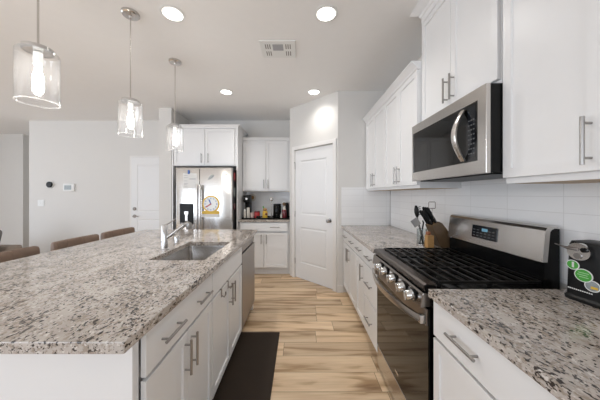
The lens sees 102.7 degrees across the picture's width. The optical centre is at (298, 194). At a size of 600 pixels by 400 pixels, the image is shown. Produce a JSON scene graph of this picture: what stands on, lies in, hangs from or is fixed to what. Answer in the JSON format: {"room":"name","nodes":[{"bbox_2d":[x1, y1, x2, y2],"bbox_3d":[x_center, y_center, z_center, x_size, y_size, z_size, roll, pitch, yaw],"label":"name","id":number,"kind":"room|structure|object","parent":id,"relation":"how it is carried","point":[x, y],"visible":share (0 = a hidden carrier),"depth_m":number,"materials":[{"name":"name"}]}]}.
{"room":"kitchen","nodes":[
{"label":"kitchen","id":0,"kind":"room"},
{"bbox_2d":[0,134,28,247],"bbox_3d":[-7.220,-0.040,5.660,1.560,2.743,0.120,0,0,0],"label":"wall","id":1,"kind":"structure","parent":0,"point":[14,148],"depth_m":5.60,"materials":[{"name":"paint"}]},
{"bbox_2d":[29,121,289,253],"bbox_3d":[-2.600,-0.040,4.640,5.100,2.743,0.120,0,0,0],"label":"wall","id":2,"kind":"structure","parent":0,"point":[91,156],"depth_m":4.58,"materials":[{"name":"paint"}]},
{"bbox_2d":[38,200,43,205],"bbox_3d":[-4.920,0.162,4.574,0.120,0.120,0.010,0,0,0],"label":"light switch","id":3,"kind":"object","parent":2,"relation":"attached to","point":[40,202],"visible":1,"depth_m":4.57,"materials":[{"name":"white plastic"}]},
{"bbox_2d":[46,181,53,187],"bbox_3d":[-4.735,-0.188,4.559,0.124,0.124,0.041,0,0,0],"label":"wall sensor","id":4,"kind":"object","parent":2,"relation":"attached to","point":[50,184],"visible":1,"depth_m":4.54,"materials":[{"name":"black plastic"}]},
{"bbox_2d":[63,184,74,190],"bbox_3d":[-4.375,-0.134,4.566,0.210,0.145,0.027,0,0,0],"label":"thermostat panel","id":5,"kind":"object","parent":2,"relation":"attached to","point":[66,187],"visible":1,"depth_m":4.55,"materials":[{"name":"white plastic"}]},
{"bbox_2d":[130,156,158,226],"bbox_3d":[-2.755,0.297,4.572,0.930,2.070,0.013,0,0,0],"label":"trim","id":6,"kind":"structure","parent":2,"relation":"attached to","point":[130,156],"depth_m":4.57,"materials":[{"name":"white paint"}]},
{"bbox_2d":[131,157,158,231],"bbox_3d":[-2.740,0.306,4.552,0.900,2.028,0.097,0,0,0],"label":"door","id":7,"kind":"structure","parent":2,"relation":"in","point":[144,170],"depth_m":4.57,"materials":[{"name":"white paint"}]},
{"bbox_2d":[242,137,289,191],"bbox_3d":[-0.575,-0.529,4.389,0.845,0.948,0.355,0,0,0],"label":"upper cabinet","id":8,"kind":"object","parent":2,"relation":"attached to","point":[266,160],"visible":0.93,"depth_m":4.25,"materials":[{"name":"white paint"}]},
{"bbox_2d":[247,192,289,215],"bbox_3d":[-0.590,0.182,4.575,0.880,0.470,0.008,0,0,0],"label":"backsplash","id":9,"kind":"structure","parent":2,"relation":"attached to","point":[262,198],"depth_m":4.57,"materials":[{"name":"white tile"}]},
{"bbox_2d":[159,108,189,229],"bbox_3d":[-2.185,-0.040,4.250,0.200,2.743,0.659,0,0,0],"label":"wall partition","id":10,"kind":"structure","parent":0,"point":[166,115],"depth_m":3.92,"materials":[{"name":"paint"}]},
{"bbox_2d":[0,0,421,134],"bbox_3d":[-3.350,-1.461,1.900,9.500,0.100,10.600,0,0,0],"label":"ceiling","id":11,"kind":"structure","parent":0,"point":[369,44],"depth_m":2.45,"materials":[{"name":"paint"}]},
{"bbox_2d":[13,0,60,107],"bbox_3d":[-1.310,-0.934,1.205,0.164,0.952,0.164,0,0,0],"label":"pendant light","id":12,"kind":"object","parent":11,"relation":"hanging from","point":[39,51],"visible":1,"depth_m":1.19,"materials":[{"name":"clear glass"}]},
{"bbox_2d":[33,51,42,66],"bbox_3d":[-1.310,-0.679,1.205,0.036,0.062,0.036,0,0,0],"label":"socket","id":13,"kind":"object","parent":12,"relation":"attached to","point":[37,55],"depth_m":1.19,"materials":[{"name":"white plastic"}]},
{"bbox_2d":[117,7,142,137],"bbox_3d":[-1.310,-0.934,1.866,0.164,0.952,0.164,0,0,0],"label":"pendant light","id":14,"kind":"object","parent":11,"relation":"hanging from","point":[131,14],"visible":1,"depth_m":1.85,"materials":[{"name":"clear glass"}]},
{"bbox_2d":[128,102,132,111],"bbox_3d":[-1.310,-0.679,1.866,0.036,0.062,0.036,0,0,0],"label":"socket","id":15,"kind":"object","parent":14,"relation":"attached to","point":[130,104],"depth_m":1.85,"materials":[{"name":"white plastic"}]},
{"bbox_2d":[159,4,185,22],"bbox_3d":[-0.985,-1.407,1.872,0.184,0.008,0.184,0,0,0],"label":"recessed light","id":16,"kind":"object","parent":11,"relation":"in","point":[172,13],"visible":1,"depth_m":1.86,"materials":[{"name":"white plastic"}]},
{"bbox_2d":[166,58,183,151],"bbox_3d":[-1.310,-0.934,2.537,0.164,0.952,0.164,0,0,0],"label":"pendant light","id":17,"kind":"object","parent":11,"relation":"hanging from","point":[176,62],"visible":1,"depth_m":2.52,"materials":[{"name":"clear glass"}]},
{"bbox_2d":[219,89,232,94],"bbox_3d":[-1.000,-1.407,3.300,0.184,0.008,0.184,0,0,0],"label":"recessed light","id":18,"kind":"object","parent":11,"relation":"in","point":[222,91],"visible":1,"depth_m":3.28,"materials":[{"name":"white plastic"}]},
{"bbox_2d":[259,40,295,57],"bbox_3d":[-0.200,-1.405,2.325,0.330,0.011,0.270,0,0,0],"label":"ceiling vent","id":19,"kind":"object","parent":11,"relation":"in","point":[270,48],"visible":1,"depth_m":2.30,"materials":[{"name":"white plastic"}]},
{"bbox_2d":[307,89,320,94],"bbox_3d":[0.206,-1.407,3.300,0.184,0.008,0.184,0,0,0],"label":"recessed light","id":20,"kind":"object","parent":11,"relation":"in","point":[312,91],"visible":1,"depth_m":3.29,"materials":[{"name":"white plastic"}]},
{"bbox_2d":[314,4,337,22],"bbox_3d":[0.212,-1.407,1.872,0.184,0.008,0.184,0,0,0],"label":"recessed light","id":21,"kind":"object","parent":11,"relation":"in","point":[325,13],"visible":1,"depth_m":1.86,"materials":[{"name":"white plastic"}]},
{"bbox_2d":[290,91,337,284],"bbox_3d":[0.225,-0.040,3.645,0.962,2.743,0.100,0,0,45],"label":"wall","id":22,"kind":"structure","parent":0,"point":[316,120],"depth_m":3.58,"materials":[{"name":"paint"}]},
{"bbox_2d":[294,144,332,288],"bbox_3d":[0.195,0.310,3.591,0.764,2.016,0.101,0,0,45],"label":"door","id":23,"kind":"structure","parent":22,"relation":"in","point":[313,166],"depth_m":3.58,"materials":[{"name":"white paint"}]},
{"bbox_2d":[292,138,336,291],"bbox_3d":[0.200,0.281,3.590,0.876,2.101,0.014,0,0,45],"label":"trim","id":24,"kind":"structure","parent":22,"relation":"attached to","point":[334,141],"depth_m":3.31,"materials":[{"name":"white paint"}]},
{"bbox_2d":[241,274,393,399],"bbox_3d":[-3.350,1.382,1.900,9.500,0.100,10.600,0,0,0],"label":"floor","id":25,"kind":"structure","parent":0,"point":[325,351],"depth_m":2.16,"materials":[{"name":"brown wood"}]},
{"bbox_2d":[0,245,21,251],"bbox_3d":[-4.940,1.049,3.270,1.380,0.564,0.880,0,0,0],"label":"sofa","id":26,"kind":"object","parent":25,"relation":"on","point":[2,247],"visible":0.2,"depth_m":3.55,"materials":[{"name":"beige fabric"}]},
{"bbox_2d":[0,246,39,262],"bbox_3d":[-1.872,0.862,1.620,0.429,0.940,0.460,0,0,0],"label":"bar stool","id":27,"kind":"object","parent":25,"relation":"on","point":[9,255],"visible":0.15,"depth_m":1.73,"materials":[{"name":"brown wood"}]},
{"bbox_2d":[50,234,98,250],"bbox_3d":[-1.872,0.862,2.180,0.429,0.940,0.440,0,0,0],"label":"bar stool","id":28,"kind":"object","parent":25,"relation":"on","point":[61,244],"visible":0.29,"depth_m":2.16,"materials":[{"name":"brown wood"}]},
{"bbox_2d":[100,227,134,239],"bbox_3d":[-1.872,0.862,2.686,0.429,0.940,0.460,0,0,0],"label":"bar stool","id":29,"kind":"object","parent":25,"relation":"on","point":[118,232],"visible":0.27,"depth_m":2.67,"materials":[{"name":"brown leather"}]},
{"bbox_2d":[0,305,252,399],"bbox_3d":[-1.016,0.893,1.784,0.967,0.875,2.032,0,0,0],"label":"island base","id":30,"kind":"object","parent":25,"relation":"on","point":[22,376],"visible":0.16,"depth_m":0.77,"materials":[{"name":"white paint"}]},
{"bbox_2d":[0,230,256,353],"bbox_3d":[-1.163,0.436,1.774,1.333,0.036,2.188,0,0,0],"label":"countertop","id":31,"kind":"structure","parent":30,"relation":"on","point":[103,296],"depth_m":1.05,"materials":[{"name":"stone"}]},
{"bbox_2d":[160,218,191,249],"bbox_3d":[-0.939,0.300,1.832,0.224,0.235,0.060,0,0,-8],"label":"faucet","id":32,"kind":"object","parent":31,"relation":"on","point":[165,236],"visible":1,"depth_m":1.82,"materials":[{"name":"silver metal"}]},
{"bbox_2d":[174,236,179,242],"bbox_3d":[-1.055,0.388,2.075,0.052,0.060,0.052,0,0,0],"label":"soap dispenser","id":33,"kind":"object","parent":31,"relation":"on","point":[176,238],"visible":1,"depth_m":2.06,"materials":[{"name":"silver metal"}]},
{"bbox_2d":[160,246,223,259],"bbox_3d":[-0.785,0.562,1.827,0.396,0.216,0.631,0,0,0],"label":"sink","id":34,"kind":"object","parent":31,"relation":"in","point":[190,252],"visible":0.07,"depth_m":2.12,"materials":[{"name":"silver metal"}]},
{"bbox_2d":[139,274,213,399],"bbox_3d":[-0.806,0.893,1.111,0.655,0.875,0.621,0,0,0],"label":"base cabinet","id":35,"kind":"object","parent":25,"relation":"on","point":[175,356],"visible":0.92,"depth_m":1.07,"materials":[{"name":"white paint"}]},
{"bbox_2d":[176,168,236,229],"bbox_3d":[-1.474,0.457,4.089,0.867,1.749,0.862,0,0,0],"label":"refrigerator","id":36,"kind":"object","parent":25,"relation":"on","point":[189,207],"depth_m":3.72,"materials":[{"name":"silver metal"}]},
{"bbox_2d":[183,173,196,187],"bbox_3d":[-1.692,-0.210,3.719,0.215,0.235,0.002,0,0,0],"label":"paper note","id":37,"kind":"object","parent":36,"relation":"attached to","point":[189,180],"visible":0.98,"depth_m":3.72,"materials":[{"name":"white paper"}]},
{"bbox_2d":[172,124,247,229],"bbox_3d":[-1.522,0.097,4.232,1.115,2.469,0.685,0,0,0],"label":"tall cabinet","id":38,"kind":"object","parent":25,"relation":"on","point":[205,145],"visible":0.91,"depth_m":3.93,"materials":[{"name":"white paint"}]},
{"bbox_2d":[211,247,241,398],"bbox_3d":[-0.806,0.893,1.792,0.655,0.875,0.737,0,0,0],"label":"base cabinet","id":39,"kind":"object","parent":25,"relation":"on","point":[227,311],"visible":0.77,"depth_m":1.70,"materials":[{"name":"white paint"}]},
{"bbox_2d":[212,332,279,399],"bbox_3d":[-0.385,1.325,1.692,0.400,0.014,1.225,0,0,0],"label":"floor mat","id":40,"kind":"object","parent":25,"relation":"on","point":[248,374],"visible":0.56,"depth_m":1.81,"materials":[{"name":"black rubber"}]},
{"bbox_2d":[241,236,254,328],"bbox_3d":[-0.812,0.895,2.465,0.602,0.871,0.596,0,0,0],"label":"dishwasher","id":41,"kind":"object","parent":25,"relation":"on","point":[248,249],"visible":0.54,"depth_m":2.43,"materials":[{"name":"silver metal"}]},
{"bbox_2d":[239,222,289,273],"bbox_3d":[-0.574,0.893,4.238,0.842,0.875,0.655,0,0,0],"label":"base cabinet","id":42,"kind":"object","parent":25,"relation":"on","point":[271,239],"visible":0.81,"depth_m":3.95,"materials":[{"name":"white paint"}]},
{"bbox_2d":[238,218,289,221],"bbox_3d":[-0.574,0.436,4.250,0.843,0.036,0.640,0,0,0],"label":"countertop","id":43,"kind":"structure","parent":42,"relation":"on","point":[240,220],"depth_m":3.93,"materials":[{"name":"stone"}]},
{"bbox_2d":[241,216,289,218],"bbox_3d":[-0.574,0.406,4.245,0.823,0.022,0.380,0,0,0],"label":"serving tray","id":44,"kind":"object","parent":43,"relation":"on","point":[269,217],"visible":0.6,"depth_m":4.06,"materials":[{"name":"black ceramic"}]},
{"bbox_2d":[243,195,251,217],"bbox_3d":[-0.913,0.211,4.268,0.112,0.400,0.204,0,0,0],"label":"coffee maker","id":45,"kind":"object","parent":44,"relation":"on","point":[247,199],"visible":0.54,"depth_m":4.20,"materials":[{"name":"black plastic"}]},
{"bbox_2d":[247,208,249,217],"bbox_3d":[-0.874,0.318,4.130,0.054,0.184,0.054,0,0,0],"label":"cup stack","id":46,"kind":"object","parent":44,"relation":"on","point":[248,209],"visible":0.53,"depth_m":4.11,"materials":[{"name":"beige ceramic"}]},
{"bbox_2d":[254,211,259,217],"bbox_3d":[-0.730,0.349,4.170,0.100,0.124,0.100,0,0,0],"label":"tin","id":47,"kind":"object","parent":44,"relation":"on","point":[256,213],"visible":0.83,"depth_m":4.13,"materials":[{"name":"red metal"}]},
{"bbox_2d":[262,206,267,217],"bbox_3d":[-0.587,0.303,4.137,0.088,0.215,0.094,0,0,0],"label":"jar","id":48,"kind":"object","parent":44,"relation":"on","point":[265,212],"visible":0.9,"depth_m":4.11,"materials":[{"name":"yellow plastic"}]},
{"bbox_2d":[273,204,280,217],"bbox_3d":[-0.381,0.286,4.190,0.140,0.248,0.140,0,0,0],"label":"canister","id":49,"kind":"object","parent":44,"relation":"on","point":[276,207],"visible":0.83,"depth_m":4.13,"materials":[{"name":"black ceramic"}]},
{"bbox_2d":[282,202,286,217],"bbox_3d":[-0.253,0.272,4.130,0.076,0.278,0.076,0,0,0],"label":"bottle","id":50,"kind":"object","parent":44,"relation":"on","point":[284,211],"visible":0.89,"depth_m":4.11,"materials":[{"name":"red glass"}]},
{"bbox_2d":[286,203,288,217],"bbox_3d":[-0.210,0.279,4.280,0.060,0.264,0.060,0,0,0],"label":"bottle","id":51,"kind":"object","parent":44,"relation":"on","point":[287,204],"visible":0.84,"depth_m":4.25,"materials":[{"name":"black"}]},
{"bbox_2d":[342,230,356,308],"bbox_3d":[0.895,0.893,2.893,0.655,0.875,0.722,0,0,0],"label":"base cabinet","id":52,"kind":"object","parent":25,"relation":"on","point":[349,252],"visible":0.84,"depth_m":2.86,"materials":[{"name":"white paint"}]},
{"bbox_2d":[341,225,445,252],"bbox_3d":[0.906,0.436,2.555,0.668,0.036,1.409,0,0,0],"label":"countertop","id":53,"kind":"structure","parent":52,"relation":"on","point":[372,237],"depth_m":2.35,"materials":[{"name":"stone"}]},
{"bbox_2d":[425,231,433,247],"bbox_3d":[1.022,0.353,1.883,0.050,0.128,0.050,0,0,0],"label":"box","id":54,"kind":"object","parent":53,"relation":"on","point":[429,239],"visible":0.93,"depth_m":1.86,"materials":[{"name":"brown wood"}]},
{"bbox_2d":[425,221,448,247],"bbox_3d":[1.119,0.315,1.925,0.162,0.204,0.104,0,0,0],"label":"knife block","id":55,"kind":"object","parent":53,"relation":"on","point":[441,238],"visible":0.7,"depth_m":1.87,"materials":[{"name":"brown wood"}]},
{"bbox_2d":[423,210,432,224],"bbox_3d":[1.018,0.183,1.895,0.080,0.117,0.017,0,0,0],"label":"kitchen knife","id":56,"kind":"object","parent":55,"relation":"in","point":[424,211],"visible":1,"depth_m":1.89,"materials":[{"name":"black plastic"}]},
{"bbox_2d":[426,207,436,222],"bbox_3d":[1.045,0.161,1.895,0.085,0.125,0.017,0,0,0],"label":"kitchen knife","id":57,"kind":"object","parent":55,"relation":"in","point":[427,208],"visible":1,"depth_m":1.89,"materials":[{"name":"black plastic"}]},
{"bbox_3d":[1.008,0.348,1.970,0.080,0.140,0.080,0,0,0],"label":"jar","id":58,"kind":"object","parent":53,"relation":"on","visible":0},
{"bbox_2d":[411,217,424,243],"bbox_3d":[0.964,0.295,1.949,0.121,0.224,0.016,0,0,0],"label":"spatula","id":59,"kind":"object","parent":58,"relation":"in","point":[415,221],"visible":0.94,"depth_m":1.94,"materials":[{"name":"silver metal"}]},
{"bbox_2d":[414,205,423,243],"bbox_3d":[0.989,0.249,1.974,0.082,0.316,0.024,0,0,-7],"label":"server","id":60,"kind":"object","parent":58,"relation":"in","point":[416,210],"visible":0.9,"depth_m":1.97,"materials":[{"name":"black plastic"}]},
{"bbox_2d":[354,240,364,324],"bbox_3d":[0.895,0.893,2.378,0.655,0.875,0.302,0,0,0],"label":"base cabinet","id":61,"kind":"object","parent":25,"relation":"on","point":[359,247],"visible":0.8,"depth_m":2.38,"materials":[{"name":"white paint"}]},
{"bbox_2d":[363,246,377,350],"bbox_3d":[0.895,0.893,2.038,0.655,0.875,0.374,0,0,0],"label":"base cabinet","id":62,"kind":"object","parent":25,"relation":"on","point":[370,287],"visible":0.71,"depth_m":2.02,"materials":[{"name":"white paint"}]},
{"bbox_2d":[372,214,559,399],"bbox_3d":[0.862,0.741,1.462,0.720,1.182,0.759,0,0,0],"label":"gas range","id":63,"kind":"object","parent":25,"relation":"on","point":[482,253],"visible":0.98,"depth_m":1.31,"materials":[{"name":"silver metal"}]},
{"bbox_2d":[387,251,547,292],"bbox_3d":[0.866,0.441,1.474,0.572,0.046,0.735,0,0,0],"label":"cooktop","id":64,"kind":"object","parent":63,"relation":"in","point":[422,271],"depth_m":1.29,"materials":[{"name":"black metal"}]},
{"bbox_2d":[434,302,557,399],"bbox_3d":[0.895,0.893,0.680,0.655,0.875,0.799,0,0,0],"label":"base cabinet","id":65,"kind":"object","parent":25,"relation":"on","point":[466,367],"visible":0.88,"depth_m":0.84,"materials":[{"name":"white paint"}]},
{"bbox_2d":[428,289,599,399],"bbox_3d":[0.906,0.436,0.657,0.668,0.036,0.814,0,0,0],"label":"countertop","id":66,"kind":"structure","parent":65,"relation":"on","point":[553,338],"depth_m":0.74,"materials":[{"name":"stone"}]},
{"bbox_2d":[554,240,599,308],"bbox_3d":[1.143,0.300,0.932,0.147,0.234,0.164,0,0,-6],"label":"can opener","id":67,"kind":"object","parent":66,"relation":"on","point":[583,263],"visible":1,"depth_m":0.92,"materials":[{"name":"black plastic"}]},
{"bbox_2d":[567,260,577,268],"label":"print","id":68,"kind":"object","parent":67,"relation":"attached to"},
{"bbox_2d":[575,269,591,281],"bbox_3d":[1.094,0.311,0.923,0.003,0.044,0.050,0,0,-6],"label":"print","id":69,"kind":"object","parent":67,"relation":"attached to","point":[581,275],"depth_m":0.92},
{"bbox_2d":[585,281,599,291],"bbox_3d":[1.097,0.344,0.897,0.002,0.036,0.041,0,0,-6],"label":"print","id":70,"kind":"object","parent":67,"relation":"attached to","point":[590,286],"depth_m":0.90},
{"bbox_2d":[338,91,385,291],"bbox_3d":[0.889,-0.040,3.320,0.719,2.743,0.100,0,0,0],"label":"wall","id":71,"kind":"structure","parent":0,"point":[353,106],"depth_m":3.27,"materials":[{"name":"paint"}]},
{"bbox_2d":[337,285,342,292],"bbox_3d":[0.557,1.282,3.263,0.085,0.100,0.014,0,0,0],"label":"baseboard","id":72,"kind":"structure","parent":71,"relation":"attached to","point":[339,287],"depth_m":3.26,"materials":[{"name":"white paint"}]},
{"bbox_2d":[341,187,389,224],"bbox_3d":[0.905,0.160,3.265,0.660,0.515,0.008,0,0,0],"label":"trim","id":73,"kind":"structure","parent":71,"relation":"attached to","point":[359,206],"depth_m":3.26,"materials":[{"name":"white tile"}]},
{"bbox_2d":[408,56,566,288],"bbox_3d":[1.310,-0.040,0.700,0.120,2.743,8.000,0,0,0],"label":"wall","id":74,"kind":"structure","parent":0,"point":[562,285],"depth_m":1.14,"materials":[{"name":"paint"}]},
{"bbox_2d":[362,99,399,190],"bbox_3d":[1.050,-0.536,2.901,0.381,0.974,0.709,0,0,0],"label":"upper cabinet","id":75,"kind":"object","parent":74,"relation":"attached to","point":[374,119],"visible":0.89,"depth_m":2.85,"materials":[{"name":"white paint"}]},
{"bbox_2d":[380,61,460,189],"bbox_3d":[1.050,-0.536,2.191,0.381,0.974,0.709,0,0,0],"label":"upper cabinet","id":76,"kind":"object","parent":74,"relation":"attached to","point":[402,100],"visible":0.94,"depth_m":2.10,"materials":[{"name":"white paint"}]},
{"bbox_2d":[410,0,502,120],"bbox_3d":[1.058,-0.965,1.482,0.367,0.890,0.830,0,0,0],"label":"upper cabinet","id":77,"kind":"object","parent":74,"relation":"attached to","point":[462,40],"visible":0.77,"depth_m":1.44,"materials":[{"name":"white paint"}]},
{"bbox_2d":[390,178,599,283],"bbox_3d":[1.246,0.160,1.611,0.008,0.515,3.300,0,0,0],"label":"backsplash","id":78,"kind":"structure","parent":74,"relation":"attached to","point":[574,209],"depth_m":1.37,"materials":[{"name":"white tile"}]},
{"bbox_2d":[412,83,502,181],"bbox_3d":[1.020,-0.306,1.472,0.433,0.420,0.727,0,0,0],"label":"microwave","id":79,"kind":"object","parent":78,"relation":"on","point":[462,141],"visible":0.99,"depth_m":1.26,"materials":[{"name":"silver metal"}]},
{"bbox_2d":[503,0,599,183],"bbox_3d":[1.066,-0.536,0.921,0.350,0.974,0.374,0,0,0],"label":"upper cabinet","id":80,"kind":"object","parent":74,"relation":"attached to","point":[551,48],"visible":1,"depth_m":0.90,"materials":[{"name":"white paint"}]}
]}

